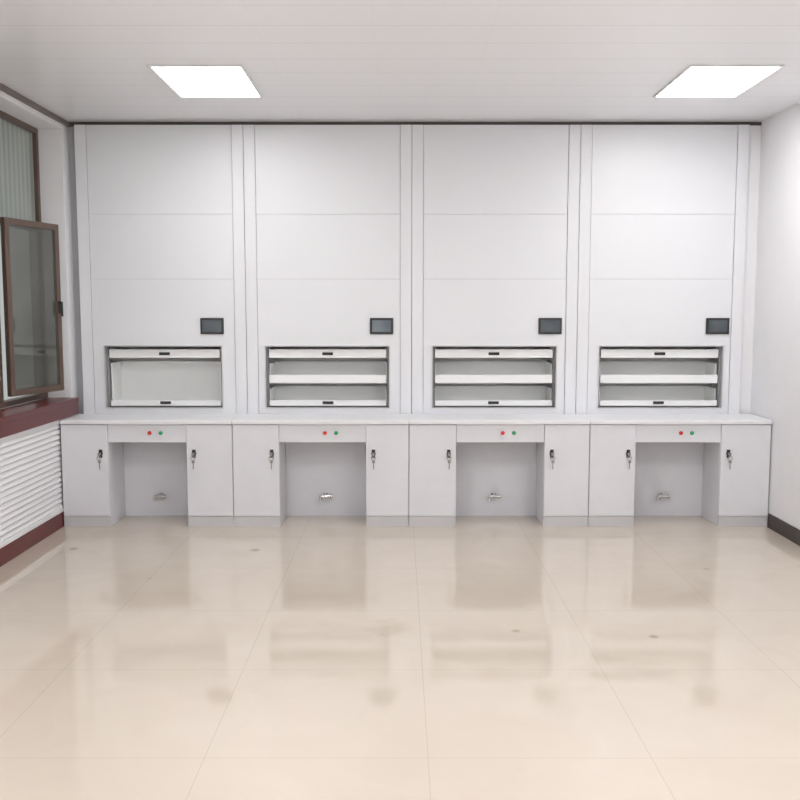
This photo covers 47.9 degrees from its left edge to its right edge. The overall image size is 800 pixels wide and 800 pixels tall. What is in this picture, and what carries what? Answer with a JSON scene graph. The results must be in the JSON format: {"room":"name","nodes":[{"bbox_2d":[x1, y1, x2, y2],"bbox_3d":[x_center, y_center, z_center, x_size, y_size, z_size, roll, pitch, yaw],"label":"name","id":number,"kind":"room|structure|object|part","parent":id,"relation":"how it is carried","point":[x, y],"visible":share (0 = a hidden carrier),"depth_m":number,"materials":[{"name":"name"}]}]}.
{"room":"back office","nodes":[
{"label":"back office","id":0,"kind":"room"},
{"bbox_2d":[0,90,77,415],"bbox_3d":[-2.665,-0.271,3.581,0.270,3.020,9.260,0,6,0],"label":"wall","id":1,"kind":"structure","parent":0,"point":[53,141],"depth_m":6.79,"materials":[{"name":"white paint"}]},
{"bbox_2d":[0,511,63,566],"bbox_3d":[-2.515,1.241,3.055,0.030,0.112,7.920,0,6,0],"label":"baseboard","id":2,"kind":"structure","parent":1,"relation":"attached to","point":[23,543],"depth_m":6.09,"materials":[{"name":"red wood"}]},
{"bbox_2d":[0,83,68,126],"bbox_3d":[-2.518,-1.697,2.818,0.025,0.035,8.020,0,6,0],"label":"trim","id":3,"kind":"structure","parent":1,"relation":"attached to","point":[5,89],"depth_m":6.15,"materials":[{"name":"grey metal"}]},
{"bbox_2d":[0,415,73,548],"bbox_3d":[-2.514,0.566,5.818,0.028,0.690,2.250,0,6,0],"label":"radiator cover","id":4,"kind":"object","parent":1,"relation":"attached to","point":[31,478],"visible":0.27,"depth_m":6.09,"materials":[{"name":"white metal"}]},
{"bbox_2d":[0,110,78,437],"bbox_3d":[-2.620,-0.849,5.694,0.300,2.142,2.280,0,6,0],"label":"window","id":5,"kind":"structure","parent":1,"relation":"in","point":[33,306],"depth_m":6.35,"materials":[{"name":"clear glass"}]},
{"bbox_3d":[-2.738,-1.603,6.359,0.008,0.690,0.730,0,6,0],"label":"pane","id":6,"kind":"part","parent":5,"relation":"part of","materials":[{"name":"clear glass"}]},
{"bbox_3d":[-2.737,-0.912,5.688,0.065,2.015,2.280,0,6,0],"label":"frame","id":7,"kind":"part","parent":5,"relation":"part of","materials":[{"name":"brown metal"}]},
{"bbox_3d":[-2.595,-0.653,6.377,0.036,1.215,0.563,2,6,16],"label":"sash","id":8,"kind":"part","parent":5,"relation":"part of","materials":[{"name":"brown metal"}]},
{"bbox_3d":[-2.595,-0.653,6.377,0.012,1.125,0.473,2,6,16],"label":"sash pane","id":9,"kind":"part","parent":5,"relation":"part of","materials":[{"name":"clear glass"}]},
{"bbox_3d":[-2.587,0.154,5.792,0.235,0.127,2.280,0,6,0],"label":"sill","id":10,"kind":"part","parent":5,"relation":"part of","materials":[{"name":"red stone"}]},
{"bbox_3d":[-2.491,-0.671,6.613,0.029,0.115,0.022,2,6,16],"label":"handle","id":11,"kind":"part","parent":5,"relation":"part of","materials":[{"name":"black plastic"}]},
{"bbox_2d":[68,127,83,413],"bbox_3d":[-2.497,-0.594,7.016,0.067,2.994,0.020,0,6,0],"label":"trim","id":12,"kind":"structure","parent":1,"relation":"attached to","point":[70,129],"depth_m":6.96,"materials":[{"name":"grey metal"}]},
{"bbox_2d":[0,515,799,799],"bbox_3d":[0.018,1.281,3.732,5.837,0.100,9.660,0,6,0],"label":"floor","id":13,"kind":"structure","parent":0,"point":[142,657],"depth_m":4.13,"materials":[{"name":"beige tile"}]},
{"bbox_2d":[60,414,240,526],"bbox_3d":[-1.865,0.527,6.818,1.261,0.800,0.433,0,6,0],"label":"desk","id":14,"kind":"object","parent":13,"relation":"on","point":[115,466],"visible":0.98,"depth_m":6.66,"materials":[{"name":"white metal"}]},
{"bbox_3d":[-2.322,0.520,6.651,0.341,0.682,0.018,0,6,0],"label":"door","id":15,"kind":"part","parent":14,"relation":"part of","materials":[{"name":"white metal"}]},
{"bbox_3d":[-1.861,0.230,6.769,0.575,0.137,0.290,0,6,0],"label":"drawer","id":16,"kind":"part","parent":14,"relation":"part of","materials":[{"name":"grey laminate"}]},
{"bbox_2d":[60,414,240,423],"bbox_3d":[-1.865,0.143,6.795,1.261,0.030,0.405,0,6,0],"label":"countertop","id":17,"kind":"structure","parent":14,"relation":"on","point":[80,418],"depth_m":6.63,"materials":[{"name":"grey laminate"}]},
{"bbox_3d":[-1.861,0.592,7.031,0.575,0.630,0.016,0,6,0],"label":"panel","id":18,"kind":"part","parent":14,"relation":"part of","materials":[{"name":"grey laminate"}]},
{"bbox_3d":[-1.403,0.520,6.651,0.335,0.682,0.018,0,6,0],"label":"door","id":19,"kind":"part","parent":14,"relation":"part of","materials":[{"name":"grey laminate"}]},
{"bbox_2d":[74,125,247,413],"bbox_3d":[-1.823,-0.645,7.535,1.271,2.994,1.236,0,6,0],"label":"storage cabinet","id":20,"kind":"object","parent":13,"relation":"on","point":[161,211],"visible":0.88,"depth_m":6.89,"materials":[{"name":"metal"}]},
{"bbox_3d":[-2.271,-0.192,7.021,0.014,0.562,0.028,0,6,0],"label":"guide rail","id":21,"kind":"part","parent":20,"relation":"part of","materials":[{"name":"grey metal"}]},
{"bbox_3d":[-1.823,-1.747,6.829,1.094,0.663,0.012,0,6,0],"label":"panel","id":22,"kind":"part","parent":20,"relation":"part of","materials":[{"name":"white metal"}]},
{"bbox_3d":[-1.823,-1.172,6.885,1.094,0.488,0.012,0,6,0],"label":"panel","id":23,"kind":"part","parent":20,"relation":"part of","materials":[{"name":"white metal"}]},
{"bbox_3d":[-1.823,-0.012,6.998,1.094,1.839,0.012,0,6,0],"label":"opening panel","id":24,"kind":"part","parent":20,"relation":"part of","materials":[{"name":"white metal"}]},
{"bbox_3d":[-1.829,-0.178,6.988,0.919,0.494,0.036,0,6,0],"label":"opening frame","id":25,"kind":"part","parent":20,"relation":"part of","materials":[{"name":"metal"}]},
{"bbox_2d":[110,346,220,356],"bbox_3d":[-1.829,-0.445,7.126,0.859,0.200,0.261,0,6,0],"label":"shelf","id":26,"kind":"object","parent":20,"relation":"attached to","point":[115,351],"depth_m":6.99,"materials":[{"name":"grey metal"}]},
{"bbox_2d":[111,361,221,404],"bbox_3d":[-1.829,-0.136,7.156,0.859,0.330,0.261,0,6,0],"label":"shelf","id":27,"kind":"object","parent":20,"relation":"attached to","point":[133,382],"depth_m":7.28,"materials":[{"name":"grey metal"}]},
{"bbox_3d":[-1.447,-0.569,6.930,0.180,0.125,0.014,0,6,0],"label":"control panel","id":28,"kind":"part","parent":20,"relation":"part of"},
{"bbox_3d":[-1.386,-0.192,7.021,0.014,0.562,0.028,0,6,0],"label":"guide rail","id":29,"kind":"part","parent":20,"relation":"part of","materials":[{"name":"grey metal"}]},
{"bbox_2d":[232,414,408,526],"bbox_3d":[-0.584,0.527,6.818,1.297,0.800,0.433,0,6,0],"label":"desk","id":30,"kind":"object","parent":13,"relation":"on","point":[284,464],"visible":1,"depth_m":6.67,"materials":[{"name":"white metal"}]},
{"bbox_3d":[-1.061,0.520,6.651,0.338,0.682,0.018,0,6,0],"label":"door","id":31,"kind":"part","parent":30,"relation":"part of","materials":[{"name":"white metal"}]},
{"bbox_2d":[232,414,408,423],"bbox_3d":[-0.584,0.143,6.795,1.297,0.030,0.405,0,6,0],"label":"countertop","id":32,"kind":"structure","parent":30,"relation":"on","point":[243,418],"depth_m":6.63,"materials":[{"name":"grey laminate"}]},
{"bbox_3d":[-0.571,0.230,6.769,0.637,0.137,0.290,0,6,0],"label":"drawer","id":33,"kind":"part","parent":30,"relation":"part of","materials":[{"name":"white metal"}]},
{"bbox_3d":[-0.571,0.592,7.031,0.637,0.630,0.016,0,6,0],"label":"panel","id":34,"kind":"part","parent":30,"relation":"part of","materials":[{"name":"white metal"}]},
{"bbox_3d":[-0.093,0.520,6.651,0.312,0.682,0.018,0,6,0],"label":"door","id":35,"kind":"part","parent":30,"relation":"part of","materials":[{"name":"white metal"}]},
{"bbox_2d":[243,125,411,415],"bbox_3d":[-0.547,-0.645,7.535,1.271,2.994,1.236,0,6,0],"label":"storage cabinet","id":36,"kind":"object","parent":13,"relation":"on","point":[328,208],"visible":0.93,"depth_m":6.89,"materials":[{"name":"metal"}]},
{"bbox_3d":[-1.031,-0.192,7.021,0.014,0.562,0.028,0,6,0],"label":"guide rail","id":37,"kind":"part","parent":36,"relation":"part of","materials":[{"name":"grey metal"}]},
{"bbox_3d":[-0.562,-0.178,6.988,0.972,0.494,0.036,0,6,0],"label":"opening frame","id":38,"kind":"part","parent":36,"relation":"part of","materials":[{"name":"metal"}]},
{"bbox_3d":[-0.547,-1.747,6.829,1.094,0.663,0.012,0,6,0],"label":"panel","id":39,"kind":"part","parent":36,"relation":"part of","materials":[{"name":"white metal"}]},
{"bbox_2d":[269,346,386,356],"bbox_3d":[-0.562,-0.445,7.126,0.912,0.200,0.261,0,6,0],"label":"shelf","id":40,"kind":"object","parent":36,"relation":"attached to","point":[274,351],"depth_m":6.99,"materials":[{"name":"grey metal"}]},
{"bbox_3d":[-0.547,-1.172,6.885,1.094,0.488,0.012,0,6,0],"label":"panel","id":41,"kind":"part","parent":36,"relation":"part of","materials":[{"name":"white metal"}]},
{"bbox_2d":[270,386,386,404],"bbox_3d":[-0.562,-0.036,7.166,0.912,0.130,0.261,0,6,0],"label":"shelf","id":42,"kind":"object","parent":36,"relation":"attached to","point":[279,395],"depth_m":7.29,"materials":[{"name":"grey metal"}]},
{"bbox_2d":[270,362,386,381],"bbox_3d":[-0.562,-0.223,7.148,0.912,0.150,0.261,0,6,0],"label":"shelf","id":43,"kind":"object","parent":36,"relation":"attached to","point":[279,371],"depth_m":7.27,"materials":[{"name":"grey metal"}]},
{"bbox_3d":[-0.547,-0.012,6.998,1.094,1.839,0.012,0,6,0],"label":"opening panel","id":44,"kind":"part","parent":36,"relation":"part of","materials":[{"name":"white metal"}]},
{"bbox_3d":[-0.142,-0.569,6.930,0.180,0.125,0.014,0,6,0],"label":"control panel","id":45,"kind":"part","parent":36,"relation":"part of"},
{"bbox_3d":[-0.093,-0.192,7.021,0.014,0.562,0.028,0,6,0],"label":"guide rail","id":46,"kind":"part","parent":36,"relation":"part of","materials":[{"name":"grey metal"}]},
{"bbox_2d":[411,125,580,413],"bbox_3d":[0.728,-0.645,7.535,1.271,2.994,1.236,0,6,0],"label":"storage cabinet","id":47,"kind":"object","parent":13,"relation":"on","point":[495,208],"visible":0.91,"depth_m":6.89,"materials":[{"name":"metal"}]},
{"bbox_3d":[0.259,-0.192,7.021,0.014,0.562,0.028,0,6,0],"label":"guide rail","id":48,"kind":"part","parent":47,"relation":"part of","materials":[{"name":"grey metal"}]},
{"bbox_2d":[434,386,550,404],"bbox_3d":[0.729,-0.036,7.166,0.914,0.130,0.261,0,6,0],"label":"shelf","id":49,"kind":"object","parent":47,"relation":"attached to","point":[443,395],"depth_m":7.29,"materials":[{"name":"grey metal"}]},
{"bbox_2d":[434,362,551,381],"bbox_3d":[0.729,-0.223,7.148,0.914,0.150,0.261,0,6,0],"label":"shelf","id":50,"kind":"object","parent":47,"relation":"attached to","point":[443,371],"depth_m":7.27,"materials":[{"name":"grey metal"}]},
{"bbox_2d":[434,346,551,356],"bbox_3d":[0.729,-0.445,7.126,0.914,0.200,0.261,0,6,0],"label":"shelf","id":51,"kind":"object","parent":47,"relation":"attached to","point":[439,351],"depth_m":6.99,"materials":[{"name":"grey metal"}]},
{"bbox_3d":[0.728,-0.012,6.998,1.094,1.839,0.012,0,6,0],"label":"opening panel","id":52,"kind":"part","parent":47,"relation":"part of","materials":[{"name":"white metal"}]},
{"bbox_3d":[0.729,-0.178,6.988,0.974,0.494,0.036,0,6,0],"label":"opening frame","id":53,"kind":"part","parent":47,"relation":"part of","materials":[{"name":"metal"}]},
{"bbox_3d":[0.728,-1.172,6.885,1.094,0.488,0.012,0,6,0],"label":"panel","id":54,"kind":"part","parent":47,"relation":"part of","materials":[{"name":"white metal"}]},
{"bbox_3d":[0.728,-1.747,6.829,1.094,0.663,0.012,0,6,0],"label":"panel","id":55,"kind":"part","parent":47,"relation":"part of","materials":[{"name":"white metal"}]},
{"bbox_3d":[1.156,-0.569,6.930,0.180,0.125,0.014,0,6,0],"label":"control panel","id":56,"kind":"part","parent":47,"relation":"part of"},
{"bbox_3d":[1.199,-0.192,7.021,0.014,0.562,0.028,0,6,0],"label":"guide rail","id":57,"kind":"part","parent":47,"relation":"part of","materials":[{"name":"grey metal"}]},
{"bbox_2d":[409,414,589,526],"bbox_3d":[0.731,0.527,6.818,1.328,0.800,0.433,0,6,0],"label":"desk","id":58,"kind":"object","parent":13,"relation":"on","point":[537,465],"visible":0.99,"depth_m":6.67,"materials":[{"name":"white metal"}]},
{"bbox_3d":[0.240,0.520,6.651,0.343,0.682,0.018,0,6,0],"label":"door","id":59,"kind":"part","parent":58,"relation":"part of","materials":[{"name":"white metal"}]},
{"bbox_3d":[0.739,0.592,7.031,0.647,0.630,0.016,0,6,0],"label":"panel","id":60,"kind":"part","parent":58,"relation":"part of","materials":[{"name":"grey laminate"}]},
{"bbox_2d":[409,414,589,423],"bbox_3d":[0.731,0.143,6.795,1.328,0.030,0.405,0,6,0],"label":"countertop","id":61,"kind":"structure","parent":58,"relation":"on","point":[413,418],"depth_m":6.63,"materials":[{"name":"grey laminate"}]},
{"bbox_3d":[0.739,0.230,6.769,0.647,0.137,0.290,0,6,0],"label":"drawer","id":62,"kind":"part","parent":58,"relation":"part of","materials":[{"name":"white metal"}]},
{"bbox_3d":[1.229,0.520,6.651,0.328,0.682,0.018,0,6,0],"label":"door","id":63,"kind":"part","parent":58,"relation":"part of","materials":[{"name":"grey laminate"}]},
{"bbox_2d":[575,125,749,413],"bbox_3d":[2.002,-0.645,7.535,1.271,2.994,1.236,0,6,0],"label":"storage cabinet","id":64,"kind":"object","parent":13,"relation":"on","point":[663,208],"visible":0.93,"depth_m":6.89,"materials":[{"name":"metal"}]},
{"bbox_3d":[1.547,-0.192,7.021,0.014,0.562,0.028,0,6,0],"label":"guide rail","id":65,"kind":"part","parent":64,"relation":"part of","materials":[{"name":"grey metal"}]},
{"bbox_2d":[599,386,715,403],"bbox_3d":[2.017,-0.036,7.166,0.914,0.130,0.261,0,6,0],"label":"shelf","id":66,"kind":"object","parent":64,"relation":"attached to","point":[607,394],"depth_m":7.29,"materials":[{"name":"grey metal"}]},
{"bbox_2d":[599,362,716,381],"bbox_3d":[2.017,-0.223,7.148,0.914,0.150,0.261,0,6,0],"label":"shelf","id":67,"kind":"object","parent":64,"relation":"attached to","point":[608,371],"depth_m":7.27,"materials":[{"name":"grey metal"}]},
{"bbox_2d":[600,346,716,356],"bbox_3d":[2.017,-0.445,7.126,0.914,0.200,0.261,0,6,0],"label":"shelf","id":68,"kind":"object","parent":64,"relation":"attached to","point":[605,351],"depth_m":6.99,"materials":[{"name":"grey metal"}]},
{"bbox_3d":[2.002,-0.012,6.998,1.094,1.839,0.012,0,6,0],"label":"opening panel","id":69,"kind":"part","parent":64,"relation":"part of","materials":[{"name":"white metal"}]},
{"bbox_3d":[2.017,-0.178,6.988,0.974,0.494,0.036,0,6,0],"label":"opening frame","id":70,"kind":"part","parent":64,"relation":"part of","materials":[{"name":"metal"}]},
{"bbox_3d":[2.002,-1.172,6.885,1.094,0.488,0.012,0,6,0],"label":"panel","id":71,"kind":"part","parent":64,"relation":"part of","materials":[{"name":"white metal"}]},
{"bbox_3d":[2.002,-1.747,6.829,1.094,0.663,0.012,0,6,0],"label":"panel","id":72,"kind":"part","parent":64,"relation":"part of","materials":[{"name":"white metal"}]},
{"bbox_3d":[2.445,-0.569,6.930,0.180,0.125,0.014,0,6,0],"label":"control panel","id":73,"kind":"part","parent":64,"relation":"part of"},
{"bbox_3d":[2.487,-0.192,7.021,0.014,0.562,0.028,0,6,0],"label":"guide rail","id":74,"kind":"part","parent":64,"relation":"part of","materials":[{"name":"grey metal"}]},
{"bbox_2d":[580,414,771,526],"bbox_3d":[2.063,0.527,6.818,1.332,0.800,0.433,0,6,0],"label":"desk","id":75,"kind":"object","parent":13,"relation":"on","point":[714,467],"visible":0.98,"depth_m":6.66,"materials":[{"name":"white metal"}]},
{"bbox_3d":[1.567,0.520,6.651,0.335,0.682,0.018,0,6,0],"label":"door","id":76,"kind":"part","parent":75,"relation":"part of","materials":[{"name":"grey laminate"}]},
{"bbox_3d":[2.050,0.592,7.031,0.625,0.630,0.016,0,6,0],"label":"panel","id":77,"kind":"part","parent":75,"relation":"part of","materials":[{"name":"grey laminate"}]},
{"bbox_2d":[580,414,771,423],"bbox_3d":[2.063,0.143,6.795,1.332,0.030,0.405,0,6,0],"label":"countertop","id":78,"kind":"structure","parent":75,"relation":"on","point":[594,418],"depth_m":6.63,"materials":[{"name":"grey laminate"}]},
{"bbox_3d":[2.050,0.230,6.769,0.625,0.137,0.290,0,6,0],"label":"drawer","id":79,"kind":"part","parent":75,"relation":"part of","materials":[{"name":"white metal"}]},
{"bbox_3d":[2.546,0.520,6.651,0.362,0.682,0.018,0,6,0],"label":"door","id":80,"kind":"part","parent":75,"relation":"part of","materials":[{"name":"grey laminate"}]},
{"bbox_2d":[0,0,799,121],"bbox_3d":[0.018,-1.824,3.429,5.837,0.100,9.660,0,6,0],"label":"ceiling","id":81,"kind":"structure","parent":0,"point":[78,60],"depth_m":5.05,"materials":[{"name":"white paint"}]},
{"bbox_2d":[148,65,261,97],"bbox_3d":[-1.190,-1.980,5.609,0.550,0.012,0.760,0,6,0],"label":"recessed light","id":82,"kind":"object","parent":81,"relation":"in","point":[187,81],"visible":1,"depth_m":5.56,"materials":[{"name":"white plastic"}]},
{"bbox_2d":[653,65,783,97],"bbox_3d":[1.960,-1.980,5.609,0.550,0.012,0.760,0,6,0],"label":"recessed light","id":83,"kind":"object","parent":81,"relation":"in","point":[695,81],"visible":1,"depth_m":5.56,"materials":[{"name":"white plastic"}]},
{"bbox_2d":[750,102,799,529],"bbox_3d":[2.812,-0.271,3.581,0.150,3.020,9.260,0,6,0],"label":"wall","id":84,"kind":"structure","parent":0,"point":[775,388],"depth_m":6.47,"materials":[{"name":"white paint"}]},
{"bbox_2d":[69,122,761,125],"bbox_3d":[0.103,-2.093,6.824,5.267,0.024,0.020,0,6,0],"label":"trim","id":85,"kind":"structure","parent":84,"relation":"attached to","point":[70,123],"depth_m":6.81,"materials":[{"name":"black metal"}]},
{"bbox_2d":[739,126,760,413],"bbox_3d":[2.690,-0.590,6.971,0.094,2.994,0.020,0,6,0],"label":"trim","id":86,"kind":"structure","parent":84,"relation":"attached to","point":[755,131],"depth_m":6.92,"materials":[{"name":"white paint"}]},
{"bbox_2d":[767,513,799,545],"bbox_3d":[2.730,1.260,2.890,0.014,0.105,7.588,0,6,0],"label":"baseboard","id":87,"kind":"structure","parent":84,"relation":"attached to","point":[779,526],"depth_m":6.37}
]}

